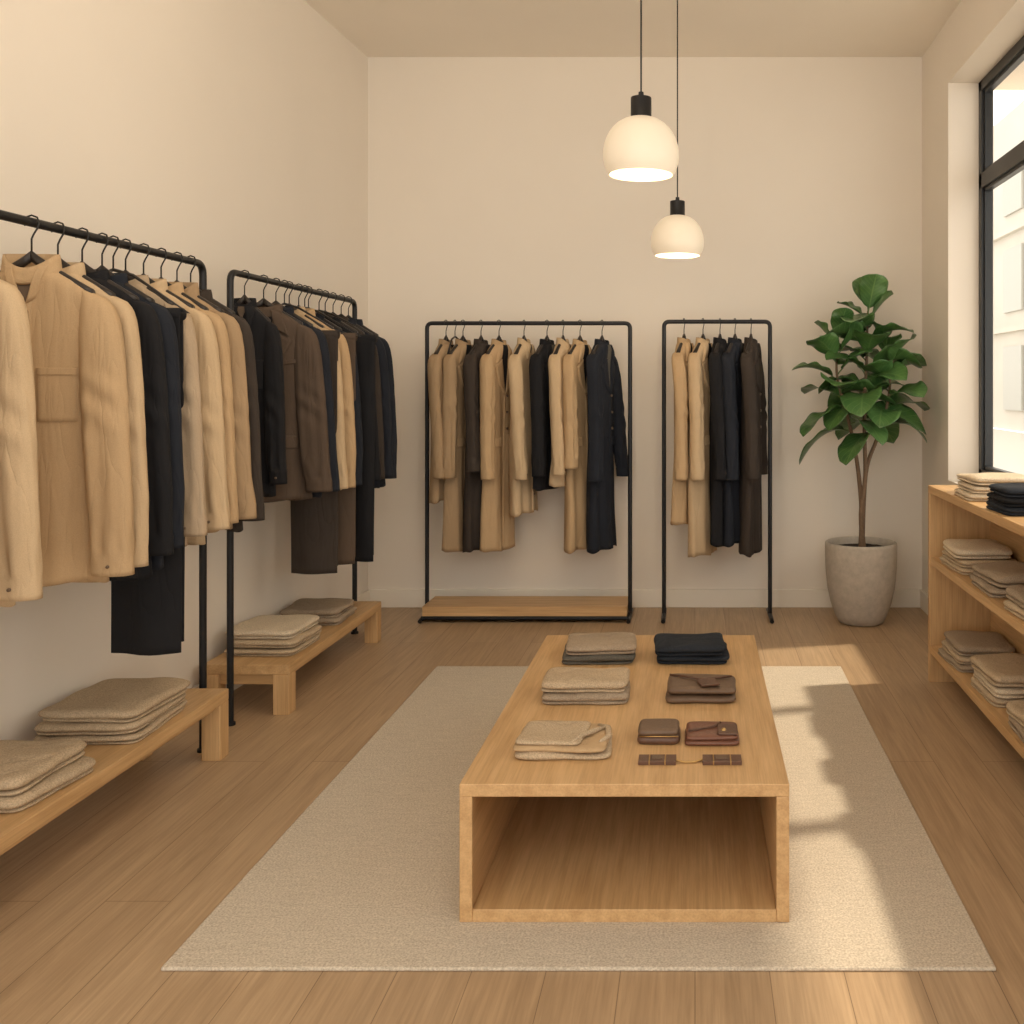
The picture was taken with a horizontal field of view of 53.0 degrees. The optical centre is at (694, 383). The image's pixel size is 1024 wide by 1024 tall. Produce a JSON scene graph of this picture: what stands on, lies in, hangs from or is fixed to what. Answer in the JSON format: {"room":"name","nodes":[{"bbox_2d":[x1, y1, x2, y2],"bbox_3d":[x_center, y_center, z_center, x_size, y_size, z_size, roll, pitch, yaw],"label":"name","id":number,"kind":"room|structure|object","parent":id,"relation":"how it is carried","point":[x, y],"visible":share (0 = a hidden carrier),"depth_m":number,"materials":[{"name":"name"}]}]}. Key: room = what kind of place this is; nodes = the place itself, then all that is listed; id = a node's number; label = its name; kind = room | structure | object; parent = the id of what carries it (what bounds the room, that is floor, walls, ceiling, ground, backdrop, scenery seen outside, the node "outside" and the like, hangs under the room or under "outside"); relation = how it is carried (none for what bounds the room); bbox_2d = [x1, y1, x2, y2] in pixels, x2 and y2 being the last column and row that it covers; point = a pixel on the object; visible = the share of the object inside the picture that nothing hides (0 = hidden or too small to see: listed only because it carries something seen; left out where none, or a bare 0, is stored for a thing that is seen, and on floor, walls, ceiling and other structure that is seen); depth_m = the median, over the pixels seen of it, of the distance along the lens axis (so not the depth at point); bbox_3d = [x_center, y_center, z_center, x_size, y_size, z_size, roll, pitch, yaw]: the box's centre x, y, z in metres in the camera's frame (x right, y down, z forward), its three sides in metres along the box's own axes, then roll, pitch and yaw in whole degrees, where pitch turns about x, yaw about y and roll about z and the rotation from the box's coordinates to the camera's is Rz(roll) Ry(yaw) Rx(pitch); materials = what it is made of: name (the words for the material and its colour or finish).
{"room":"clothing store","nodes":[
{"label":"clothing store","id":0,"kind":"room"},
{"bbox_2d":[0,0,367,740],"bbox_3d":[-2.441,-0.350,3.213,0.200,3.700,7.040,0,0,2],"label":"wall","id":1,"kind":"structure","parent":0,"point":[228,135],"depth_m":4.50,"materials":[{"name":"paint"}]},
{"bbox_2d":[193,590,369,689],"bbox_3d":[-2.332,1.440,3.213,0.018,0.120,7.032,0,0,2],"label":"baseboard","id":2,"kind":"structure","parent":1,"relation":"attached to","point":[364,596],"depth_m":6.56,"materials":[{"name":"paint"}]},
{"bbox_2d":[0,608,1023,1023],"bbox_3d":[-0.550,1.550,3.063,4.700,0.100,7.926,0,0,0],"label":"floor","id":3,"kind":"structure","parent":0,"point":[94,902],"depth_m":3.10,"materials":[{"name":"brown wood"}]},
{"bbox_2d":[0,210,206,752],"bbox_3d":[-2.010,0.498,2.993,0.044,2.005,2.229,0,0,0],"label":"clothing rack","id":4,"kind":"object","parent":3,"relation":"on","point":[4,215],"visible":0.64,"depth_m":3.96,"materials":[{"name":"black metal"}]},
{"bbox_2d":[0,279,42,606],"bbox_3d":[-2.014,0.040,2.606,0.645,1.109,0.143,0,0,-2],"label":"jacket","id":5,"kind":"object","parent":4,"relation":"hanging from","point":[21,564],"visible":1,"depth_m":2.58,"materials":[{"name":"beige fabric"}]},
{"bbox_2d":[0,214,134,586],"bbox_3d":[-2.013,0.050,3.016,0.635,1.129,0.155,0,0,-6],"label":"jacket","id":6,"kind":"object","parent":4,"relation":"hanging from","point":[86,503],"visible":0.87,"depth_m":3.00,"materials":[{"name":"beige fabric"}]},
{"bbox_2d":[54,221,148,566],"bbox_3d":[-2.016,0.045,3.139,0.628,1.118,0.137,0,0,1],"label":"jacket","id":7,"kind":"object","parent":4,"relation":"hanging from","point":[135,384],"visible":0.23,"depth_m":3.11,"materials":[{"name":"beige fabric"}]},
{"bbox_2d":[75,227,173,580],"bbox_3d":[-2.014,0.065,3.274,0.631,1.159,0.132,0,0,-2],"label":"coat","id":8,"kind":"object","parent":4,"relation":"hanging from","point":[161,538],"visible":0.2,"depth_m":3.25,"materials":[{"name":"black fabric"}]},
{"bbox_2d":[96,232,184,569],"bbox_3d":[-2.020,0.055,3.376,0.628,1.139,0.129,0,0,3],"label":"blazer","id":9,"kind":"object","parent":4,"relation":"hanging from","point":[168,329],"visible":0.14,"depth_m":3.34,"materials":[{"name":"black fabric"}]},
{"bbox_2d":[107,235,188,655],"bbox_3d":[-1.907,0.205,3.450,0.337,1.439,0.101,0,0,2],"label":"coat","id":10,"kind":"object","parent":4,"relation":"hanging from","point":[147,615],"visible":0.3,"depth_m":3.43,"materials":[{"name":"black fabric"}]},
{"bbox_2d":[120,238,207,546],"bbox_3d":[-2.008,0.035,3.517,0.635,1.098,0.141,0,0,4],"label":"jacket","id":11,"kind":"object","parent":4,"relation":"hanging from","point":[195,516],"visible":0.17,"depth_m":3.47,"materials":[{"name":"fabric"}]},
{"bbox_2d":[137,243,229,544],"bbox_3d":[-2.011,0.041,3.627,0.645,1.108,0.148,0,0,-3],"label":"jacket","id":12,"kind":"object","parent":4,"relation":"hanging from","point":[216,491],"visible":0.15,"depth_m":3.62,"materials":[{"name":"beige fabric"}]},
{"bbox_2d":[155,248,238,532],"bbox_3d":[-2.009,0.025,3.752,0.629,1.079,0.143,0,0,3],"label":"jacket","id":13,"kind":"object","parent":4,"relation":"hanging from","point":[177,288],"visible":0.16,"depth_m":3.72,"materials":[{"name":"beige fabric"}]},
{"bbox_2d":[171,252,256,528],"bbox_3d":[-2.004,0.025,3.864,0.644,1.079,0.142,0,0,0],"label":"jacket","id":14,"kind":"object","parent":4,"relation":"hanging from","point":[247,508],"visible":0.16,"depth_m":3.83,"materials":[{"name":"beige fabric"}]},
{"bbox_2d":[185,255,264,531],"bbox_3d":[-2.012,0.035,3.975,0.644,1.099,0.128,0,0,3],"label":"blazer","id":15,"kind":"object","parent":4,"relation":"hanging from","point":[252,386],"visible":0.13,"depth_m":3.94,"materials":[{"name":"brown fabric"}]},
{"bbox_2d":[0,688,228,855],"bbox_3d":[-2.079,1.366,3.075,0.382,0.268,1.950,0,0,0],"label":"bench","id":16,"kind":"object","parent":3,"relation":"on","point":[210,706],"visible":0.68,"depth_m":3.38,"materials":[{"name":"brown wood"}]},
{"bbox_2d":[0,739,95,812],"bbox_3d":[-2.091,1.180,3.035,0.382,0.104,0.380,0,0,0],"label":"sweater","id":17,"kind":"object","parent":16,"relation":"on","point":[30,771],"visible":1,"depth_m":3.01,"materials":[{"name":"beige fabric"}]},
{"bbox_2d":[33,677,190,744],"bbox_3d":[-2.095,1.170,3.605,0.385,0.124,0.444,0,0,0],"label":"sweater","id":18,"kind":"object","parent":16,"relation":"on","point":[116,710],"visible":0.99,"depth_m":3.46,"materials":[{"name":"beige fabric"}]},
{"bbox_2d":[227,269,358,726],"bbox_3d":[-2.045,0.495,5.205,0.044,2.010,1.654,0,0,0],"label":"clothing rack","id":19,"kind":"object","parent":3,"relation":"on","point":[230,277],"visible":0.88,"depth_m":4.39,"materials":[{"name":"black metal"}]},
{"bbox_2d":[234,270,286,496],"bbox_3d":[-2.039,0.000,4.524,0.398,1.039,0.144,0,0,-4],"label":"jacket","id":20,"kind":"object","parent":19,"relation":"hanging from","point":[267,342],"visible":0.46,"depth_m":4.51,"materials":[{"name":"black fabric"}]},
{"bbox_2d":[257,274,332,502],"bbox_3d":[-2.037,0.020,4.731,0.630,1.078,0.132,0,0,-8],"label":"jacket","id":21,"kind":"object","parent":19,"relation":"hanging from","point":[306,426],"visible":0.38,"depth_m":4.73,"materials":[{"name":"brown fabric"}]},
{"bbox_2d":[271,278,339,497],"bbox_3d":[-2.040,0.021,4.868,0.630,1.078,0.137,0,0,0],"label":"blazer","id":22,"kind":"object","parent":19,"relation":"hanging from","point":[326,364],"visible":0.09,"depth_m":4.85,"materials":[{"name":"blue fabric"}]},
{"bbox_2d":[282,280,342,573],"bbox_3d":[-1.929,0.210,4.975,0.362,1.459,0.106,0,0,0],"label":"coat","id":23,"kind":"object","parent":19,"relation":"hanging from","point":[314,521],"visible":0.41,"depth_m":4.95,"materials":[{"name":"brown fabric"}]},
{"bbox_2d":[288,281,347,488],"bbox_3d":[-2.038,0.020,5.027,0.630,1.079,0.137,0,0,4],"label":"jacket","id":24,"kind":"object","parent":19,"relation":"hanging from","point":[340,434],"visible":0.11,"depth_m":4.98,"materials":[{"name":"beige fabric"}]},
{"bbox_2d":[296,283,355,489],"bbox_3d":[-2.055,0.020,5.147,0.629,1.079,0.151,0,0,-2],"label":"jacket","id":25,"kind":"object","parent":19,"relation":"hanging from","point":[348,396],"visible":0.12,"depth_m":5.12,"materials":[{"name":"beige fabric"}]},
{"bbox_2d":[303,285,360,564],"bbox_3d":[-1.929,0.211,5.242,0.358,1.458,0.100,0,0,6],"label":"trousers","id":26,"kind":"object","parent":19,"relation":"hanging from","point":[346,498],"visible":0.3,"depth_m":5.21,"materials":[{"name":"brown fabric"}]},
{"bbox_2d":[304,286,362,485],"bbox_3d":[-2.046,0.035,5.283,0.614,1.109,0.144,0,0,3],"label":"coat","id":27,"kind":"object","parent":19,"relation":"hanging from","point":[357,404],"visible":0.09,"depth_m":5.23,"materials":[{"name":"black fabric"}]},
{"bbox_2d":[317,289,378,561],"bbox_3d":[-1.909,0.221,5.441,0.400,1.478,0.099,0,0,0],"label":"trousers","id":28,"kind":"object","parent":19,"relation":"hanging from","point":[365,344],"visible":0.43,"depth_m":5.40,"materials":[{"name":"black fabric"}]},
{"bbox_2d":[324,290,380,480],"bbox_3d":[-2.045,0.030,5.519,0.634,1.097,0.136,0,0,-2],"label":"coat","id":29,"kind":"object","parent":19,"relation":"hanging from","point":[377,457],"visible":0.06,"depth_m":5.49,"materials":[{"name":"black fabric"}]},
{"bbox_2d":[332,292,384,478],"bbox_3d":[-2.046,0.035,5.641,0.630,1.108,0.146,0,0,3],"label":"coat","id":30,"kind":"object","parent":19,"relation":"hanging from","point":[377,369],"visible":0.08,"depth_m":5.60,"materials":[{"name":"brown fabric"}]},
{"bbox_2d":[339,294,393,487],"bbox_3d":[-2.051,0.045,5.761,0.628,1.128,0.137,0,0,-2],"label":"blazer","id":31,"kind":"object","parent":19,"relation":"hanging from","point":[384,376],"visible":0.09,"depth_m":5.75,"materials":[{"name":"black fabric"}]},
{"bbox_2d":[347,296,396,486],"bbox_3d":[-2.046,0.046,5.880,0.608,1.128,0.140,0,0,2],"label":"coat","id":32,"kind":"object","parent":19,"relation":"hanging from","point":[359,321],"visible":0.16,"depth_m":5.85,"materials":[{"name":"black fabric"}]},
{"bbox_2d":[207,601,380,714],"bbox_3d":[-2.037,1.386,5.195,0.397,0.228,1.330,0,0,0],"label":"bench","id":33,"kind":"object","parent":3,"relation":"on","point":[279,671],"visible":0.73,"depth_m":4.58,"materials":[{"name":"brown wood"}]},
{"bbox_2d":[224,614,321,655],"bbox_3d":[-2.033,1.209,4.837,0.364,0.126,0.381,0,0,0],"label":"sweater","id":34,"kind":"object","parent":33,"relation":"on","point":[263,635],"visible":0.96,"depth_m":4.70,"materials":[{"name":"beige fabric"}]},
{"bbox_2d":[280,598,356,625],"bbox_3d":[-2.034,1.226,5.409,0.335,0.091,0.350,0,0,0],"label":"sweater","id":35,"kind":"object","parent":33,"relation":"on","point":[331,611],"visible":0.81,"depth_m":5.31,"materials":[{"name":"beige fabric"}]},
{"bbox_2d":[418,321,633,623],"bbox_3d":[-1.069,0.548,6.420,1.330,1.903,0.348,0,0,0],"label":"clothing rack","id":36,"kind":"object","parent":3,"relation":"on","point":[438,607],"visible":1,"depth_m":6.41,"materials":[{"name":"black metal"}]},
{"bbox_2d":[427,320,453,503],"bbox_3d":[-1.584,0.171,6.413,0.169,1.168,0.467,0,0,14],"label":"coat","id":37,"kind":"object","parent":36,"relation":"hanging from","point":[435,361],"visible":0.43,"depth_m":6.23,"materials":[{"name":"beige fabric"}]},
{"bbox_2d":[443,320,458,358],"bbox_3d":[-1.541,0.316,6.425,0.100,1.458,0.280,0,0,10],"label":"hanger","id":38,"kind":"object","parent":36,"relation":"hanging from","point":[452,338],"visible":0.12,"depth_m":6.36,"materials":[{"name":"black metal"}]},
{"bbox_2d":[442,320,472,551],"bbox_3d":[-1.479,0.325,6.424,0.163,1.477,0.475,0,0,24],"label":"coat","id":39,"kind":"object","parent":36,"relation":"hanging from","point":[453,407],"visible":0.5,"depth_m":6.28,"materials":[{"name":"beige fabric"}]},
{"bbox_2d":[463,320,489,552],"bbox_3d":[-1.362,0.325,6.411,0.155,1.479,0.482,0,0,15],"label":"coat","id":40,"kind":"object","parent":36,"relation":"hanging from","point":[473,482],"visible":0.56,"depth_m":6.26,"materials":[{"name":"brown fabric"}]},
{"bbox_2d":[479,320,514,551],"bbox_3d":[-1.253,0.325,6.417,0.161,1.479,0.478,0,0,22],"label":"coat","id":41,"kind":"object","parent":36,"relation":"hanging from","point":[497,527],"visible":0.66,"depth_m":6.30,"materials":[{"name":"beige fabric"}]},
{"bbox_2d":[508,320,537,516],"bbox_3d":[-1.079,0.211,6.423,0.169,1.248,0.471,0,0,13],"label":"jacket","id":42,"kind":"object","parent":36,"relation":"hanging from","point":[523,499],"visible":0.58,"depth_m":6.27,"materials":[{"name":"beige fabric"}]},
{"bbox_2d":[529,320,558,490],"bbox_3d":[-0.939,0.130,6.422,0.165,1.089,0.471,0,0,21],"label":"coat","id":43,"kind":"object","parent":36,"relation":"hanging from","point":[538,362],"visible":0.59,"depth_m":6.25,"materials":[{"name":"black fabric"}]},
{"bbox_2d":[548,320,571,486],"bbox_3d":[-0.832,0.120,6.417,0.163,1.068,0.464,0,0,14],"label":"jacket","id":44,"kind":"object","parent":36,"relation":"hanging from","point":[562,347],"visible":0.58,"depth_m":6.22,"materials":[{"name":"beige fabric"}]},
{"bbox_2d":[562,320,591,553],"bbox_3d":[-0.727,0.325,6.418,0.161,1.479,0.472,0,0,23],"label":"coat","id":45,"kind":"object","parent":36,"relation":"hanging from","point":[575,405],"visible":0.58,"depth_m":6.29,"materials":[{"name":"beige fabric"}]},
{"bbox_2d":[586,320,627,553],"bbox_3d":[-0.587,0.325,6.413,0.183,1.479,0.481,0,0,22],"label":"coat","id":46,"kind":"object","parent":36,"relation":"hanging from","point":[607,441],"visible":0.99,"depth_m":6.33,"materials":[{"name":"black fabric"}]},
{"bbox_2d":[161,666,995,970],"bbox_3d":[-0.297,1.494,3.916,2.135,0.011,2.729,0,0,0],"label":"area rug","id":47,"kind":"object","parent":3,"relation":"on","point":[366,878],"visible":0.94,"depth_m":2.99,"materials":[{"name":"carpet"}]},
{"bbox_2d":[459,635,788,921],"bbox_3d":[-0.196,1.298,3.586,0.913,0.383,1.641,0,0,0],"label":"display table","id":48,"kind":"object","parent":47,"relation":"on","point":[615,838],"visible":0.89,"depth_m":3.02,"materials":[{"name":"brown wood"}]},
{"bbox_2d":[513,720,612,759],"bbox_3d":[-0.397,1.077,3.040,0.300,0.058,0.231,0,0,0],"label":"sweater","id":49,"kind":"object","parent":48,"relation":"on","point":[539,739],"visible":1,"depth_m":2.97,"materials":[{"name":"beige fabric"}]},
{"bbox_2d":[541,667,629,704],"bbox_3d":[-0.384,1.066,3.549,0.311,0.079,0.236,0,0,0],"label":"sweater","id":50,"kind":"object","parent":48,"relation":"on","point":[560,685],"visible":1,"depth_m":3.46,"materials":[{"name":"beige fabric"}]},
{"bbox_2d":[562,632,636,664],"bbox_3d":[-0.384,1.066,4.052,0.305,0.080,0.264,0,0,0],"label":"sweater","id":51,"kind":"object","parent":48,"relation":"on","point":[606,648],"visible":1,"depth_m":3.94,"materials":[{"name":"beige fabric"}]},
{"bbox_2d":[637,718,680,744],"bbox_3d":[-0.112,1.082,3.121,0.133,0.048,0.124,0,0,0],"label":"wallet","id":52,"kind":"object","parent":48,"relation":"on","point":[659,731],"visible":1,"depth_m":3.07,"materials":[{"name":"brown leather"}]},
{"bbox_2d":[638,754,741,764],"bbox_3d":[-0.015,1.099,2.928,0.301,0.015,0.057,0,0,0],"label":"strap","id":53,"kind":"object","parent":48,"relation":"on","point":[644,759],"visible":1,"depth_m":2.91,"materials":[{"name":"brown leather"}]},
{"bbox_2d":[654,632,729,663],"bbox_3d":[-0.015,1.066,4.047,0.311,0.080,0.277,0,0,0],"label":"sweater","id":54,"kind":"object","parent":48,"relation":"on","point":[670,648],"visible":1,"depth_m":3.94,"materials":[{"name":"black fabric"}]},
{"bbox_2d":[665,673,735,703],"bbox_3d":[0.022,1.072,3.551,0.254,0.067,0.208,0,0,0],"label":"leather folio","id":55,"kind":"object","parent":48,"relation":"on","point":[682,688],"visible":1,"depth_m":3.47,"materials":[{"name":"brown leather"}]},
{"bbox_2d":[685,721,738,745],"bbox_3d":[0.053,1.083,3.119,0.170,0.045,0.144,0,0,0],"label":"wallet","id":56,"kind":"object","parent":48,"relation":"on","point":[697,733],"visible":1,"depth_m":3.07,"materials":[{"name":"brown leather"}]},
{"bbox_2d":[661,320,773,623],"bbox_3d":[0.141,0.543,6.420,0.708,1.913,0.348,0,0,0],"label":"clothing rack","id":57,"kind":"object","parent":3,"relation":"on","point":[664,609],"visible":1,"depth_m":6.41,"materials":[{"name":"black metal"}]},
{"bbox_2d":[670,318,693,524],"bbox_3d":[-0.066,0.235,6.416,0.165,1.319,0.500,0,0,15],"label":"coat","id":58,"kind":"object","parent":57,"relation":"hanging from","point":[684,347],"visible":0.64,"depth_m":6.23,"materials":[{"name":"beige fabric"}]},
{"bbox_2d":[688,318,716,556],"bbox_3d":[0.062,0.335,6.417,0.154,1.519,0.509,0,0,22],"label":"coat","id":59,"kind":"object","parent":57,"relation":"hanging from","point":[698,359],"visible":0.64,"depth_m":6.27,"materials":[{"name":"beige fabric"}]},
{"bbox_2d":[708,318,727,546],"bbox_3d":[0.172,0.300,6.421,0.159,1.447,0.508,0,0,13],"label":"coat","id":60,"kind":"object","parent":57,"relation":"hanging from","point":[717,460],"visible":0.66,"depth_m":6.24,"materials":[{"name":"black fabric"}]},
{"bbox_2d":[721,318,743,546],"bbox_3d":[0.276,0.301,6.410,0.168,1.448,0.496,0,0,21],"label":"coat","id":61,"kind":"object","parent":57,"relation":"hanging from","point":[731,368],"visible":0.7,"depth_m":6.25,"materials":[{"name":"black fabric"}]},
{"bbox_2d":[739,318,767,557],"bbox_3d":[0.371,0.330,6.419,0.168,1.508,0.492,0,0,14],"label":"coat","id":62,"kind":"object","parent":57,"relation":"hanging from","point":[753,460],"visible":1,"depth_m":6.28,"materials":[{"name":"brown fabric"}]},
{"bbox_2d":[792,274,929,626],"bbox_3d":[1.050,0.403,6.277,0.886,2.194,0.684,0,0,0],"label":"fiddle leaf fig","id":63,"kind":"object","parent":3,"relation":"on","point":[861,570],"visible":1,"depth_m":6.19,"materials":[{"name":"plant"}]},
{"bbox_2d":[825,536,896,626],"bbox_3d":[1.045,1.246,6.300,0.450,0.508,0.450,0,0,0],"label":"pot","id":64,"kind":"object","parent":3,"relation":"on","point":[860,571],"depth_m":6.13,"materials":[{"name":"concrete"}]},
{"bbox_2d":[928,485,1023,758],"bbox_3d":[1.343,1.006,3.135,0.324,0.988,3.870,0,0,0],"label":"display shelf","id":65,"kind":"object","parent":3,"relation":"on","point":[954,603],"visible":0.42,"depth_m":5.03,"materials":[{"name":"brown wood"}]},
{"bbox_2d":[938,630,1014,672],"bbox_3d":[1.333,1.256,4.722,0.310,0.117,0.379,0,0,0],"label":"sweater","id":66,"kind":"object","parent":65,"relation":"in","point":[959,646],"visible":0.8,"depth_m":4.64,"materials":[{"name":"beige fabric"}]},
{"bbox_2d":[939,539,1017,574],"bbox_3d":[1.330,0.808,4.712,0.295,0.123,0.370,0,0,-2],"label":"sweater","id":67,"kind":"object","parent":65,"relation":"in","point":[959,555],"visible":0.78,"depth_m":4.57,"materials":[{"name":"beige fabric"}]},
{"bbox_2d":[954,472,1023,500],"bbox_3d":[1.339,0.457,4.498,0.301,0.110,0.336,0,0,0],"label":"sweater","id":68,"kind":"object","parent":65,"relation":"on","point":[973,486],"visible":0.63,"depth_m":4.38,"materials":[{"name":"beige fabric"}]},
{"bbox_2d":[969,561,1023,597],"bbox_3d":[1.342,0.821,4.216,0.300,0.099,0.376,0,0,0],"label":"sweater","id":69,"kind":"object","parent":65,"relation":"in","point":[992,578],"visible":0.93,"depth_m":4.14,"materials":[{"name":"beige fabric"}]},
{"bbox_2d":[970,653,1023,707],"bbox_3d":[1.341,1.244,4.218,0.298,0.142,0.394,0,0,0],"label":"sweater","id":70,"kind":"object","parent":65,"relation":"in","point":[999,677],"visible":0.99,"depth_m":4.14,"materials":[{"name":"beige fabric"}]},
{"bbox_2d":[986,483,1023,515],"bbox_3d":[1.338,0.458,3.997,0.287,0.109,0.290,0,0,0],"label":"sweater","id":71,"kind":"object","parent":65,"relation":"on","point":[1007,499],"visible":1,"depth_m":3.90,"materials":[{"name":"black fabric"}]},
{"bbox_2d":[1003,585,1023,619],"bbox_3d":[1.333,0.824,3.747,0.297,0.092,0.320,0,0,0],"label":"sweater","id":72,"kind":"object","parent":65,"relation":"in","point":[1014,604],"visible":1,"depth_m":3.77,"materials":[{"name":"beige fabric"}]},
{"bbox_2d":[1006,700,1023,742],"bbox_3d":[1.340,1.266,3.743,0.291,0.098,0.311,0,0,0],"label":"sweater","id":73,"kind":"object","parent":65,"relation":"in","point":[1015,709],"visible":1,"depth_m":3.77,"materials":[{"name":"beige fabric"}]},
{"bbox_2d":[305,0,960,56],"bbox_3d":[-0.551,-2.275,3.363,4.697,0.150,7.326,0,0,0],"label":"ceiling","id":74,"kind":"structure","parent":0,"point":[378,28],"depth_m":6.17,"materials":[{"name":"paint"}]},
{"bbox_2d":[603,0,678,181],"bbox_3d":[-0.213,-1.512,3.950,0.300,1.375,0.300,0,0,0],"label":"pendant lamp","id":75,"kind":"object","parent":74,"relation":"hanging from","point":[640,147],"visible":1,"depth_m":3.85,"materials":[{"name":"white glass"}]},
{"bbox_2d":[651,0,703,258],"bbox_3d":[-0.097,-1.452,5.500,0.292,1.495,0.292,0,0,0],"label":"pendant lamp","id":76,"kind":"object","parent":74,"relation":"hanging from","point":[677,235],"visible":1,"depth_m":5.40,"materials":[{"name":"white glass"}]},
{"bbox_2d":[368,57,921,588],"bbox_3d":[-0.337,-0.350,6.826,4.527,3.700,0.200,0,0,0],"label":"wall","id":77,"kind":"structure","parent":0,"point":[492,196],"depth_m":6.73,"materials":[{"name":"paint"}]},
{"bbox_2d":[368,589,921,607],"bbox_3d":[-0.337,1.440,6.717,3.727,0.120,0.018,0,0,0],"label":"baseboard","id":78,"kind":"structure","parent":77,"relation":"attached to","point":[389,598],"depth_m":6.71,"materials":[{"name":"paint"}]},
{"bbox_2d":[922,0,1023,593],"bbox_3d":[1.663,-0.350,3.213,0.273,3.700,7.026,0,0,0],"label":"wall","id":79,"kind":"structure","parent":0,"point":[978,34],"depth_m":6.03,"materials":[{"name":"paint"}]},
{"bbox_2d":[920,590,927,614],"bbox_3d":[1.518,1.440,3.204,0.018,0.120,7.008,0,0,0],"label":"baseboard","id":80,"kind":"structure","parent":79,"relation":"attached to","point":[923,596],"depth_m":6.59,"materials":[{"name":"paint"}]},
{"bbox_2d":[979,36,1023,472],"bbox_3d":[1.745,-0.618,3.265,0.070,2.395,5.530,0,0,0],"label":"frame","id":81,"kind":"object","parent":79,"relation":"attached to","point":[992,175],"visible":0.86,"depth_m":5.95,"materials":[{"name":"black metal"}]},
{"bbox_2d":[994,61,1023,89],"bbox_3d":[2.150,-1.890,3.265,0.700,0.060,6.130,0,0,0],"label":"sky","id":82,"kind":"structure","parent":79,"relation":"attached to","point":[1015,80],"depth_m":6.15,"materials":[{"name":"paint"}]},
{"label":"outside","id":83,"kind":"structure","parent":0,"visible":0},
{"bbox_2d":[994,429,1023,473],"bbox_3d":[6.300,1.650,29.850,8.800,0.100,60.300,0,0,0],"label":"pavement","id":84,"kind":"structure","parent":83,"point":[1008,445],"depth_m":23.71,"materials":[{"name":"beige concrete"}]},
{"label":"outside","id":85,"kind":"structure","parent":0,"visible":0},
{"bbox_2d":[994,100,1023,431],"bbox_3d":[11.150,-3.950,31.300,0.700,11.100,58.600,0,0,0],"label":"building","id":86,"kind":"structure","parent":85,"point":[1009,131],"depth_m":34.87,"materials":[{"name":"stone"}]}
]}

